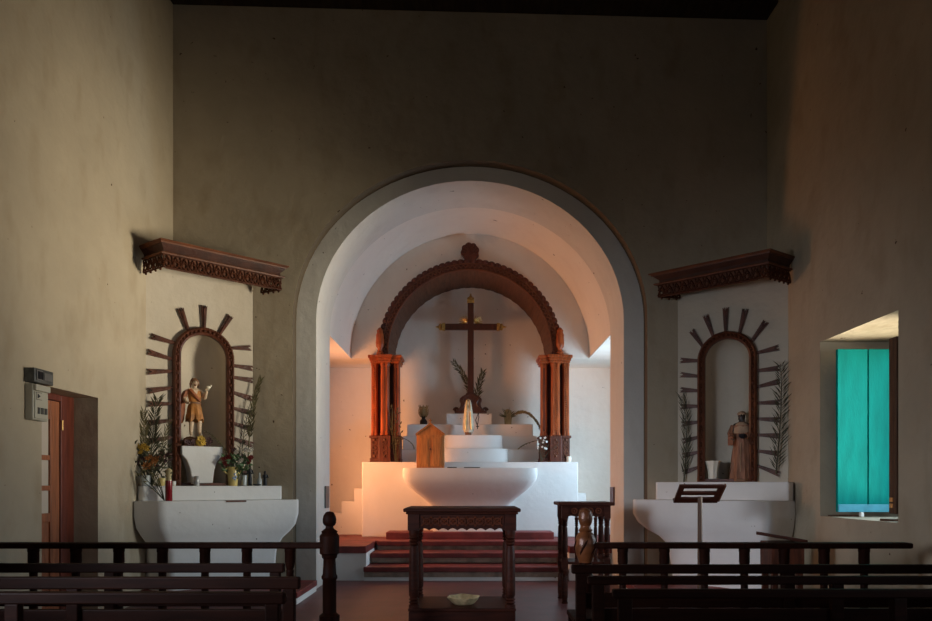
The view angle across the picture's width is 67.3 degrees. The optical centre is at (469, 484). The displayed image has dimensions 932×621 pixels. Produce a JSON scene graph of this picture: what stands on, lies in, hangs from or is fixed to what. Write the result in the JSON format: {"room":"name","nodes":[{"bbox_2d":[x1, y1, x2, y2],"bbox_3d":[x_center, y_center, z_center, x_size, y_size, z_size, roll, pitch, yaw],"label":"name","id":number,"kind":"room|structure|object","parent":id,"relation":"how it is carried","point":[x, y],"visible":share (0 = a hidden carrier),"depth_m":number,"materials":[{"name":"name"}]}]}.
{"room":"church","nodes":[
{"label":"church","id":0,"kind":"room"},
{"bbox_2d":[0,0,172,608],"bbox_3d":[-3.650,-2.325,1.625,0.300,7.150,13.250,0,0,0],"label":"wall","id":1,"kind":"structure","parent":0,"point":[86,86],"depth_m":6.37,"materials":[{"name":"paint"}]},
{"bbox_2d":[25,383,50,421],"bbox_3d":[-3.454,-0.658,5.600,0.089,0.285,0.200,0,0,0],"label":"meter box","id":2,"kind":"object","parent":1,"relation":"attached to","point":[36,395],"visible":1,"depth_m":5.53,"materials":[{"name":"beige plastic"}]},
{"bbox_2d":[24,367,52,385],"bbox_3d":[-3.450,-0.867,5.615,0.097,0.113,0.250,0,0,0],"label":"junction box","id":3,"kind":"object","parent":1,"relation":"attached to","point":[34,375],"visible":0.98,"depth_m":5.54,"materials":[{"name":"grey metal"}]},
{"bbox_2d":[42,393,73,608],"bbox_3d":[-3.753,0.215,6.153,0.083,2.070,0.866,0,0,0],"label":"door","id":4,"kind":"structure","parent":1,"relation":"in","point":[58,431],"depth_m":6.36,"materials":[{"name":"brown wood"}]},
{"bbox_2d":[171,0,777,19],"bbox_3d":[0.000,-5.715,8.100,7.000,0.470,0.300,0,0,0],"label":"ceiling","id":5,"kind":"structure","parent":1,"relation":"attached to","point":[711,9],"depth_m":8.14,"materials":[{"name":"brown wood"}]},
{"bbox_2d":[146,262,252,485],"bbox_3d":[-3.119,-0.580,8.026,1.166,3.660,0.300,0,0,-36],"label":"wall","id":6,"kind":"structure","parent":0,"point":[203,359],"depth_m":8.04,"materials":[{"name":"paint"}]},
{"bbox_2d":[146,305,253,485],"bbox_3d":[-3.002,-1.010,7.882,1.179,2.035,0.070,0,0,-36],"label":"frame","id":7,"kind":"object","parent":6,"relation":"attached to","point":[178,344],"visible":0.93,"depth_m":7.75,"materials":[{"name":"brown wood"}]},
{"bbox_2d":[141,580,316,604],"bbox_3d":[-2.650,1.185,7.775,1.700,0.130,0.950,0,0,0],"label":"floor","id":8,"kind":"structure","parent":0,"point":[308,587],"depth_m":7.52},
{"bbox_2d":[134,486,297,590],"bbox_3d":[-2.799,0.565,7.777,1.714,1.110,0.480,0,0,-36],"label":"altar","id":9,"kind":"object","parent":8,"relation":"on","point":[194,513],"visible":0.81,"depth_m":7.61,"materials":[{"name":"white"}]},
{"bbox_2d":[139,407,149,473],"bbox_3d":[-3.457,-0.422,7.430,0.187,0.864,0.078,0,0,5],"label":"frond","id":10,"kind":"object","parent":9,"relation":"on","point":[142,429],"visible":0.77,"depth_m":7.43,"materials":[{"name":"green plant"}]},
{"bbox_2d":[141,475,150,485],"bbox_3d":[-3.404,-0.046,7.355,0.092,0.110,0.090,0,0,0],"label":"glass tumbler","id":11,"kind":"object","parent":9,"relation":"on","point":[148,477],"visible":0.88,"depth_m":7.32,"materials":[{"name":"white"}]},
{"bbox_2d":[138,463,164,500],"bbox_3d":[-3.312,-0.035,7.267,0.222,0.403,0.166,0,0,0],"label":"stalk spray","id":12,"kind":"object","parent":9,"relation":"on","point":[157,484],"visible":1,"depth_m":7.25,"materials":[{"name":"green plant"}]},
{"bbox_2d":[134,440,172,485],"bbox_3d":[-3.345,-0.234,7.373,0.486,0.490,0.217,0,0,0],"label":"bunch","id":13,"kind":"object","parent":9,"relation":"on","point":[148,456],"visible":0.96,"depth_m":7.36,"materials":[{"name":"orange plant"}]},
{"bbox_2d":[143,390,166,456],"bbox_3d":[-3.400,-0.513,7.500,0.252,1.048,0.106,0,0,0],"label":"frond","id":14,"kind":"object","parent":9,"relation":"on","point":[158,409],"visible":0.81,"depth_m":7.50,"materials":[{"name":"green plant"}]},
{"bbox_2d":[157,478,165,485],"bbox_3d":[-3.297,-0.034,7.482,0.080,0.085,0.078,0,0,0],"label":"cup","id":15,"kind":"object","parent":9,"relation":"on","point":[162,480],"visible":0.69,"depth_m":7.45,"materials":[{"name":"ceramic"}]},
{"bbox_2d":[153,417,171,474],"bbox_3d":[-3.323,-0.371,7.524,0.254,0.768,0.076,0,0,-37],"label":"frond","id":16,"kind":"object","parent":9,"relation":"on","point":[165,434],"visible":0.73,"depth_m":7.56,"materials":[{"name":"green plant"}]},
{"bbox_2d":[165,468,172,500],"bbox_3d":[-3.162,-0.005,7.349,0.072,0.345,0.072,0,0,0],"label":"candle","id":17,"kind":"object","parent":9,"relation":"on","point":[168,482],"visible":1,"depth_m":7.32,"materials":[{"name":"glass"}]},
{"bbox_2d":[194,476,199,485],"bbox_3d":[-3.016,-0.045,7.725,0.062,0.108,0.060,0,0,0],"label":"candle","id":18,"kind":"object","parent":9,"relation":"on","point":[196,478],"visible":1,"depth_m":7.70,"materials":[{"name":"white wax"}]},
{"bbox_2d":[138,486,281,500],"bbox_3d":[-2.899,0.089,7.849,1.524,0.159,0.275,0,0,-35],"label":"shelf","id":19,"kind":"object","parent":9,"relation":"attached to","point":[145,493],"depth_m":7.73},
{"bbox_2d":[181,446,221,483],"bbox_3d":[-3.045,-0.222,7.894,0.440,0.420,0.200,0,0,-36],"label":"pedestal","id":20,"kind":"object","parent":19,"relation":"on","point":[200,461],"visible":0.78,"depth_m":7.81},
{"bbox_2d":[181,378,211,446],"bbox_3d":[-3.083,-0.819,7.846,0.312,0.772,0.201,0,0,-42],"label":"saint statue","id":21,"kind":"object","parent":20,"relation":"on","point":[194,414],"visible":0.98,"depth_m":7.81,"materials":[{"name":"brown ceramic"}]},
{"bbox_2d":[184,435,212,446],"bbox_3d":[-3.017,-0.494,7.783,0.316,0.127,0.088,0,0,-36],"label":"posy","id":22,"kind":"object","parent":20,"relation":"on","point":[200,441],"visible":1,"depth_m":7.78,"materials":[{"name":"yellow plant"}]},
{"bbox_2d":[200,483,225,485],"bbox_3d":[-2.917,-0.009,7.852,0.337,0.035,0.080,0,0,-36],"label":"wooden tray","id":23,"kind":"object","parent":9,"relation":"on","point":[201,484],"visible":0.89,"depth_m":7.83,"materials":[{"name":"brown wood"}]},
{"bbox_2d":[224,467,240,485],"bbox_3d":[-2.691,-0.098,7.947,0.162,0.213,0.136,0,0,3],"label":"vase","id":24,"kind":"object","parent":9,"relation":"on","point":[232,474],"visible":1,"depth_m":7.90,"materials":[{"name":"ceramic"}]},
{"bbox_2d":[204,430,227,454],"bbox_3d":[-2.842,-0.335,7.917,0.327,0.569,0.025,0,0,-10],"label":"frond","id":25,"kind":"object","parent":24,"relation":"in","point":[220,443],"visible":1,"depth_m":7.92,"materials":[{"name":"green plant"}]},
{"bbox_2d":[218,447,253,478],"bbox_3d":[-2.632,-0.212,7.911,0.419,0.446,0.204,0,0,10],"label":"flower bouquet","id":26,"kind":"object","parent":24,"relation":"in","point":[242,459],"visible":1,"depth_m":7.89,"materials":[{"name":"green plant"}]},
{"bbox_2d":[241,475,246,485],"bbox_3d":[-2.578,-0.051,7.993,0.060,0.120,0.058,0,0,0],"label":"glass","id":27,"kind":"object","parent":9,"relation":"on","point":[244,477],"visible":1,"depth_m":7.97,"materials":[{"name":"white"}]},
{"bbox_2d":[239,405,251,474],"bbox_3d":[-2.615,-0.464,8.086,0.191,0.955,0.094,0,0,0],"label":"frond","id":28,"kind":"object","parent":9,"relation":"on","point":[243,436],"visible":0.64,"depth_m":8.09,"materials":[{"name":"green plant"}]},
{"bbox_2d":[247,465,253,485],"bbox_3d":[-2.526,-0.116,8.055,0.072,0.251,0.059,0,0,-7],"label":"figurine","id":29,"kind":"object","parent":9,"relation":"on","point":[250,472],"visible":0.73,"depth_m":8.04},
{"bbox_2d":[246,376,264,485],"bbox_3d":[-2.497,-0.644,8.160,0.219,1.312,0.071,0,0,-30],"label":"frond","id":30,"kind":"object","parent":9,"relation":"on","point":[260,381],"visible":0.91,"depth_m":8.15,"materials":[{"name":"green plant"}]},
{"bbox_2d":[257,473,261,485],"bbox_3d":[-2.437,-0.067,8.105,0.056,0.152,0.055,0,0,0],"label":"clear bottle","id":31,"kind":"object","parent":9,"relation":"on","point":[259,480],"visible":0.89,"depth_m":8.09,"materials":[{"name":"clear glass"}]},
{"bbox_2d":[262,471,268,485],"bbox_3d":[-2.374,-0.077,8.127,0.071,0.172,0.059,0,0,-6],"label":"figurine","id":32,"kind":"object","parent":9,"relation":"on","point":[264,476],"visible":1,"depth_m":8.12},
{"bbox_2d":[124,580,618,620],"bbox_3d":[0.000,1.350,3.400,7.200,0.200,16.800,0,0,0],"label":"floor","id":33,"kind":"structure","parent":0,"point":[355,600],"depth_m":7.58,"materials":[{"name":"red tile"}]},
{"bbox_2d":[0,563,284,608],"bbox_3d":[-2.156,0.860,4.369,2.087,0.780,0.382,0,0,0],"label":"bench","id":34,"kind":"object","parent":33,"relation":"on","point":[109,569],"visible":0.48,"depth_m":4.18,"materials":[{"name":"brown wood"}]},
{"bbox_2d":[0,591,285,620],"bbox_3d":[-2.006,0.860,3.249,2.388,0.779,0.382,0,0,0],"label":"bench","id":35,"kind":"object","parent":33,"relation":"on","point":[14,602],"visible":1,"depth_m":3.06,"materials":[{"name":"brown wood"}]},
{"bbox_2d":[0,576,300,620],"bbox_3d":[-2.037,0.861,3.769,2.326,0.778,0.382,0,0,0],"label":"bench","id":36,"kind":"object","parent":33,"relation":"on","point":[289,584],"visible":1,"depth_m":3.58,"materials":[{"name":"brown wood"}]},
{"bbox_2d":[0,511,339,620],"bbox_3d":[-2.219,0.721,5.100,2.541,1.058,0.150,0,0,0],"label":"altar rail","id":37,"kind":"object","parent":33,"relation":"on","point":[328,545],"visible":0.5,"depth_m":5.05,"materials":[{"name":"brown wood"}]},
{"bbox_2d":[403,506,520,620],"bbox_3d":[-0.069,0.725,6.330,1.006,1.050,0.720,0,0,0],"label":"table","id":38,"kind":"object","parent":33,"relation":"on","point":[421,608],"visible":1,"depth_m":6.01,"materials":[{"name":"brown wood"}]},
{"bbox_2d":[408,596,515,611],"bbox_3d":[-0.069,1.074,6.330,0.926,0.030,0.660,0,0,0],"label":"shelf","id":39,"kind":"object","parent":38,"relation":"attached to","point":[426,603],"depth_m":6.10,"materials":[{"name":"brown wood"}]},
{"bbox_2d":[447,594,479,605],"bbox_3d":[-0.058,1.022,6.220,0.280,0.072,0.280,0,0,11],"label":"bowl","id":40,"kind":"object","parent":38,"relation":"on","point":[459,599],"visible":1,"depth_m":6.15,"materials":[{"name":"yellow wicker"}]},
{"bbox_2d":[554,501,614,603],"bbox_3d":[1.223,0.716,7.560,0.584,1.068,0.480,0,0,0],"label":"side table","id":41,"kind":"object","parent":33,"relation":"on","point":[600,509],"visible":0.7,"depth_m":7.37,"materials":[{"name":"brown wood"}]},
{"bbox_2d":[673,484,725,588],"bbox_3d":[2.111,0.619,6.450,0.422,1.261,0.390,0,0,0],"label":"lectern","id":42,"kind":"object","parent":33,"relation":"on","point":[718,493],"visible":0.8,"depth_m":6.43,"materials":[{"name":"brown wood"}]},
{"bbox_2d":[574,508,912,608],"bbox_3d":[1.979,0.708,5.100,2.442,1.084,0.162,0,0,0],"label":"altar rail","id":43,"kind":"object","parent":33,"relation":"on","point":[585,546],"visible":0.54,"depth_m":5.05,"materials":[{"name":"brown wood"}]},
{"bbox_2d":[567,564,931,620],"bbox_3d":[1.903,0.862,4.349,2.594,0.775,0.382,0,0,0],"label":"bench","id":44,"kind":"object","parent":33,"relation":"on","point":[583,599],"visible":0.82,"depth_m":4.16,"materials":[{"name":"brown wood"}]},
{"bbox_2d":[587,576,931,620],"bbox_3d":[1.905,0.862,3.809,2.589,0.777,0.382,0,0,0],"label":"bench","id":45,"kind":"object","parent":33,"relation":"on","point":[836,611],"visible":1,"depth_m":3.62,"materials":[{"name":"brown wood"}]},
{"bbox_2d":[612,589,931,620],"bbox_3d":[1.920,0.858,3.309,2.561,0.784,0.382,0,0,0],"label":"bench","id":46,"kind":"object","parent":33,"relation":"on","point":[897,598],"visible":1,"depth_m":3.12,"materials":[{"name":"brown wood"}]},
{"bbox_2d":[756,531,807,588],"bbox_3d":[2.892,0.845,6.500,0.349,0.809,0.300,0,0,0],"label":"desk","id":47,"kind":"object","parent":33,"relation":"on","point":[767,556],"visible":0.22,"depth_m":6.37,"materials":[{"name":"brown wood"}]},
{"bbox_2d":[363,563,558,576],"bbox_3d":[-0.080,1.134,9.670,2.610,0.132,1.160,0,0,0],"label":"stair step","id":48,"kind":"structure","parent":0,"point":[373,569],"depth_m":9.12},
{"bbox_2d":[364,577,557,580],"bbox_3d":[-0.080,1.188,9.665,2.600,0.125,1.070,0,0,0],"label":"trim","id":49,"kind":"structure","parent":0,"point":[365,578],"depth_m":9.13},
{"bbox_2d":[371,550,557,562],"bbox_3d":[-0.048,0.989,9.870,2.605,0.132,0.760,0,0,0],"label":"stair step","id":50,"kind":"structure","parent":0,"point":[377,556],"depth_m":9.52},
{"bbox_2d":[377,539,557,549],"bbox_3d":[-0.015,0.864,10.165,2.600,0.132,0.490,0,0,0],"label":"stair step","id":51,"kind":"structure","parent":0,"point":[383,544],"depth_m":9.95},
{"bbox_2d":[173,5,766,575],"bbox_3d":[0.000,-2.375,8.250,7.000,7.250,0.001,0,0,0],"label":"wall","id":52,"kind":"structure","parent":0,"point":[283,117],"depth_m":8.25,"materials":[{"name":"paint"}]},
{"bbox_2d":[139,238,288,294],"bbox_3d":[-2.803,-2.377,7.755,1.518,0.306,0.432,0,0,-41],"label":"cornice","id":53,"kind":"structure","parent":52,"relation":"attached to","point":[175,255],"depth_m":7.54,"materials":[{"name":"brown wood"}]},
{"bbox_2d":[296,167,643,588],"bbox_3d":[0.000,-2.175,8.740,7.200,6.850,0.980,0,0,0],"label":"archway","id":54,"kind":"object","parent":52,"relation":"attached to","point":[403,200],"depth_m":8.42,"materials":[{"name":"paint"}]},
{"bbox_2d":[325,486,328,507],"bbox_3d":[-1.839,0.154,9.000,0.017,0.283,0.220,0,0,0],"label":"wall plate","id":55,"kind":"object","parent":54,"relation":"attached to","point":[326,487],"visible":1,"depth_m":8.96,"materials":[{"name":"grey metal"}]},
{"bbox_2d":[610,487,614,502],"bbox_3d":[1.839,0.142,9.050,0.017,0.233,0.220,0,0,0],"label":"wall plate","id":56,"kind":"object","parent":54,"relation":"attached to","point":[612,489],"visible":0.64,"depth_m":8.99,"materials":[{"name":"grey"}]},
{"bbox_2d":[648,248,794,299],"bbox_3d":[2.800,-2.312,7.870,1.490,0.306,0.468,0,0,40],"label":"canopy","id":57,"kind":"object","parent":52,"relation":"attached to","point":[747,267],"visible":1,"depth_m":7.63,"materials":[{"name":"brown wood"}]},
{"bbox_2d":[330,288,609,512],"bbox_3d":[0.000,-1.350,11.800,7.200,5.200,0.001,0,0,0],"label":"wall","id":58,"kind":"structure","parent":0,"point":[509,355],"depth_m":11.80,"materials":[{"name":"paint"}]},
{"bbox_2d":[330,207,609,367],"bbox_3d":[0.000,-2.940,10.515,7.200,1.940,2.570,0,0,0],"label":"ceiling","id":59,"kind":"structure","parent":0,"point":[415,232],"depth_m":10.27,"materials":[{"name":"paint"}]},
{"bbox_2d":[351,234,588,357],"bbox_3d":[0.000,-2.940,10.900,3.720,1.940,0.001,0,0,0],"label":"wall","id":60,"kind":"structure","parent":0,"point":[371,314],"depth_m":10.90,"materials":[{"name":"paint"}]},
{"bbox_2d":[386,530,553,538],"bbox_3d":[0.000,0.749,10.560,2.480,0.103,0.480,0,0,0],"label":"stair step","id":61,"kind":"structure","parent":0,"point":[392,534],"depth_m":10.32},
{"bbox_2d":[293,160,646,575],"bbox_3d":[0.000,-1.290,8.335,4.180,5.080,0.170,0,0,0],"label":"trim","id":62,"kind":"structure","parent":0,"point":[459,163],"depth_m":8.34,"materials":[{"name":"paint"}]},
{"bbox_2d":[336,545,610,580],"bbox_3d":[0.000,1.050,10.480,7.200,0.400,2.640,0,0,0],"label":"platform","id":63,"kind":"structure","parent":0,"point":[349,566],"depth_m":9.16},
{"bbox_2d":[339,535,611,552],"bbox_3d":[0.000,0.845,10.465,7.200,0.091,2.670,0,0,0],"label":"floor","id":64,"kind":"structure","parent":0,"point":[347,543],"depth_m":9.57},
{"bbox_2d":[333,489,361,534],"bbox_3d":[-2.065,0.429,11.490,0.800,0.739,0.480,0,0,0],"label":"stair","id":65,"kind":"structure","parent":64,"relation":"on","point":[348,521],"depth_m":11.25,"materials":[{"name":"white paint"}]},
{"bbox_2d":[362,414,577,536],"bbox_3d":[0.000,-0.188,11.011,3.320,1.974,1.573,0,0,0],"label":"altar","id":66,"kind":"object","parent":64,"relation":"on","point":[507,475],"visible":0.8,"depth_m":10.75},
{"bbox_2d":[389,405,402,461],"bbox_3d":[-1.135,-0.797,10.758,0.229,0.888,0.045,0,0,0],"label":"dry twigs","id":67,"kind":"object","parent":66,"relation":"on","point":[391,427],"visible":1,"depth_m":10.75,"materials":[{"name":"plant"}]},
{"bbox_2d":[418,405,428,423],"bbox_3d":[-0.764,-1.147,11.500,0.170,0.323,0.170,0,0,22],"label":"urn","id":68,"kind":"object","parent":66,"relation":"on","point":[423,411],"visible":0.98,"depth_m":11.46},
{"bbox_2d":[418,405,428,416],"bbox_3d":[-0.764,-1.211,11.500,0.172,0.196,0.172,0,0,0],"label":"plant","id":69,"kind":"object","parent":68,"relation":"on","point":[423,411],"depth_m":11.45,"materials":[{"name":"plant"}]},
{"bbox_2d":[416,419,444,467],"bbox_3d":[-0.592,-0.619,10.529,0.433,0.736,0.282,0,0,0],"label":"tabernacle","id":70,"kind":"object","parent":66,"relation":"on","point":[430,440],"visible":0.91,"depth_m":10.41,"materials":[{"name":"brown wood"}]},
{"bbox_2d":[450,359,474,392],"bbox_3d":[-0.129,-1.657,11.579,0.428,0.894,0.068,0,0,-6],"label":"frond","id":71,"kind":"object","parent":66,"relation":"on","point":[465,378],"visible":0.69,"depth_m":11.58,"materials":[{"name":"green plant"}]},
{"bbox_2d":[463,399,473,434],"bbox_3d":[-0.027,-1.083,11.185,0.179,0.585,0.154,0,0,0],"label":"figurine","id":72,"kind":"object","parent":66,"relation":"on","point":[468,423],"visible":0.98,"depth_m":11.14,"materials":[{"name":"beige ceramic"}]},
{"bbox_2d":[368,242,572,461],"bbox_3d":[0.004,-2.048,11.250,3.151,3.389,1.092,0,0,0],"label":"arch","id":73,"kind":"object","parent":66,"relation":"on","point":[469,272],"visible":0.99,"depth_m":10.82,"materials":[{"name":"brown wood"}]},
{"bbox_2d":[436,294,505,413],"bbox_3d":[0.016,-2.162,11.490,1.169,1.971,0.200,0,0,0],"label":"cross","id":74,"kind":"object","parent":66,"relation":"on","point":[476,401],"visible":0.97,"depth_m":11.47,"materials":[{"name":"brown wood"}]},
{"bbox_2d":[474,368,485,396],"bbox_3d":[0.160,-1.583,11.610,0.252,0.738,0.073,0,0,11],"label":"frond","id":75,"kind":"object","parent":66,"relation":"on","point":[478,387],"visible":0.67,"depth_m":11.61,"materials":[{"name":"green plant"}]},
{"bbox_2d":[499,408,515,423],"bbox_3d":[0.623,-1.138,11.483,0.336,0.304,0.148,0,0,0],"label":"bunch","id":76,"kind":"object","parent":66,"relation":"on","point":[508,414],"visible":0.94,"depth_m":11.46,"materials":[{"name":"plant"}]},
{"bbox_2d":[511,410,539,429],"bbox_3d":[0.891,-1.043,11.338,0.584,0.352,0.040,0,0,33],"label":"frond","id":77,"kind":"object","parent":76,"relation":"attached to","point":[520,411],"visible":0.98,"depth_m":11.30,"materials":[{"name":"green plant"}]},
{"bbox_2d":[537,437,556,461],"bbox_3d":[1.180,-0.548,10.748,0.311,0.394,0.062,0,0,0],"label":"blossoms","id":78,"kind":"object","parent":66,"relation":"on","point":[546,448],"visible":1,"depth_m":10.74,"materials":[{"name":"white plant"}]},
{"bbox_2d":[566,456,570,461],"bbox_3d":[1.524,-0.398,10.800,0.080,0.088,0.078,0,0,0],"label":"candle","id":79,"kind":"object","parent":66,"relation":"on","point":[568,458],"visible":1,"depth_m":10.77,"materials":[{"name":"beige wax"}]},
{"bbox_2d":[578,493,609,534],"bbox_3d":[2.065,0.465,11.490,0.800,0.669,0.480,0,0,0],"label":"stair","id":80,"kind":"structure","parent":64,"relation":"on","point":[581,496],"depth_m":11.25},
{"bbox_2d":[626,585,730,588],"bbox_3d":[2.650,1.185,7.775,1.700,0.130,0.950,0,0,0],"label":"floor","id":81,"kind":"structure","parent":0,"point":[627,586],"depth_m":7.69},
{"bbox_2d":[633,482,794,588],"bbox_3d":[2.671,0.543,7.809,1.718,1.154,0.577,0,0,28],"label":"altar","id":82,"kind":"object","parent":81,"relation":"on","point":[743,509],"visible":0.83,"depth_m":7.61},
{"bbox_2d":[676,391,693,481],"bbox_3d":[2.497,-0.584,8.133,0.218,1.100,0.091,0,0,0],"label":"frond","id":83,"kind":"object","parent":82,"relation":"on","point":[680,400],"visible":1,"depth_m":8.14,"materials":[{"name":"green plant"}]},
{"bbox_2d":[656,482,792,500],"bbox_3d":[2.848,0.068,7.910,1.469,0.203,0.302,0,0,31],"label":"shelf","id":84,"kind":"object","parent":82,"relation":"attached to","point":[665,491],"depth_m":7.66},
{"bbox_2d":[727,411,749,481],"bbox_3d":[3.075,-0.440,7.932,0.305,0.799,0.262,0,0,28],"label":"saint statue","id":85,"kind":"object","parent":82,"relation":"on","point":[738,433],"visible":0.97,"depth_m":7.89,"materials":[{"name":"brown"}]},
{"bbox_2d":[728,436,733,445],"bbox_3d":[2.942,-0.497,7.900,0.060,0.104,0.027,0,0,28],"label":"book","id":86,"kind":"object","parent":85,"relation":"on","point":[730,438],"depth_m":7.89,"materials":[{"name":"brown"}]},
{"bbox_2d":[768,361,791,473],"bbox_3d":[3.385,-0.750,7.664,0.290,1.259,0.114,0,0,0],"label":"frond","id":87,"kind":"object","parent":82,"relation":"on","point":[784,401],"visible":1,"depth_m":7.66,"materials":[{"name":"green plant"}]},
{"bbox_2d":[678,275,787,481],"bbox_3d":[3.045,-0.580,8.108,1.185,3.660,0.300,0,0,28],"label":"wall","id":88,"kind":"structure","parent":0,"point":[727,360],"depth_m":8.11,"materials":[{"name":"paint"}]},
{"bbox_2d":[680,307,780,481],"bbox_3d":[2.941,-1.031,7.953,1.105,1.990,0.070,0,0,28],"label":"frame","id":89,"kind":"object","parent":88,"relation":"attached to","point":[701,360],"visible":0.99,"depth_m":7.92,"materials":[{"name":"brown wood"}]},
{"bbox_2d":[705,461,720,478],"bbox_3d":[2.800,-0.174,8.066,0.161,0.205,0.161,0,0,-6],"label":"vase","id":90,"kind":"object","parent":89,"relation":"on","point":[712,466],"visible":1,"depth_m":8.02,"materials":[{"name":"white ceramic"}]},
{"bbox_2d":[767,0,931,588],"bbox_3d":[3.975,-2.325,1.625,0.950,7.150,13.250,0,0,0],"label":"wall","id":91,"kind":"structure","parent":0,"point":[849,82],"depth_m":6.49,"materials":[{"name":"paint"}]},
{"bbox_2d":[828,514,858,515],"bbox_3d":[3.657,0.298,6.863,0.292,0.018,0.034,0,0,2],"label":"wooden stick","id":92,"kind":"object","parent":91,"relation":"on","point":[841,514],"visible":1,"depth_m":6.86,"materials":[{"name":"brown wood"}]},
{"bbox_2d":[836,336,897,513],"bbox_3d":[3.966,-0.560,6.360,0.947,1.740,1.280,0,0,0],"label":"window","id":93,"kind":"structure","parent":91,"relation":"in","point":[866,379],"depth_m":6.80,"materials":[{"name":"teal wood"}]},
{"bbox_2d":[889,336,897,513],"bbox_3d":[3.900,-0.491,5.800,0.800,1.462,0.100,0,0,0],"label":"shutter","id":94,"kind":"object","parent":93,"relation":"attached to","point":[893,342],"depth_m":5.79,"materials":[{"name":"brown wood"}]},
{"bbox_2d":[880,519,897,520],"bbox_3d":[3.720,0.300,6.020,0.320,0.018,0.120,0,0,0],"label":"board","id":95,"kind":"object","parent":91,"relation":"on","point":[880,519],"visible":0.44,"depth_m":5.96,"materials":[{"name":"brown wood"}]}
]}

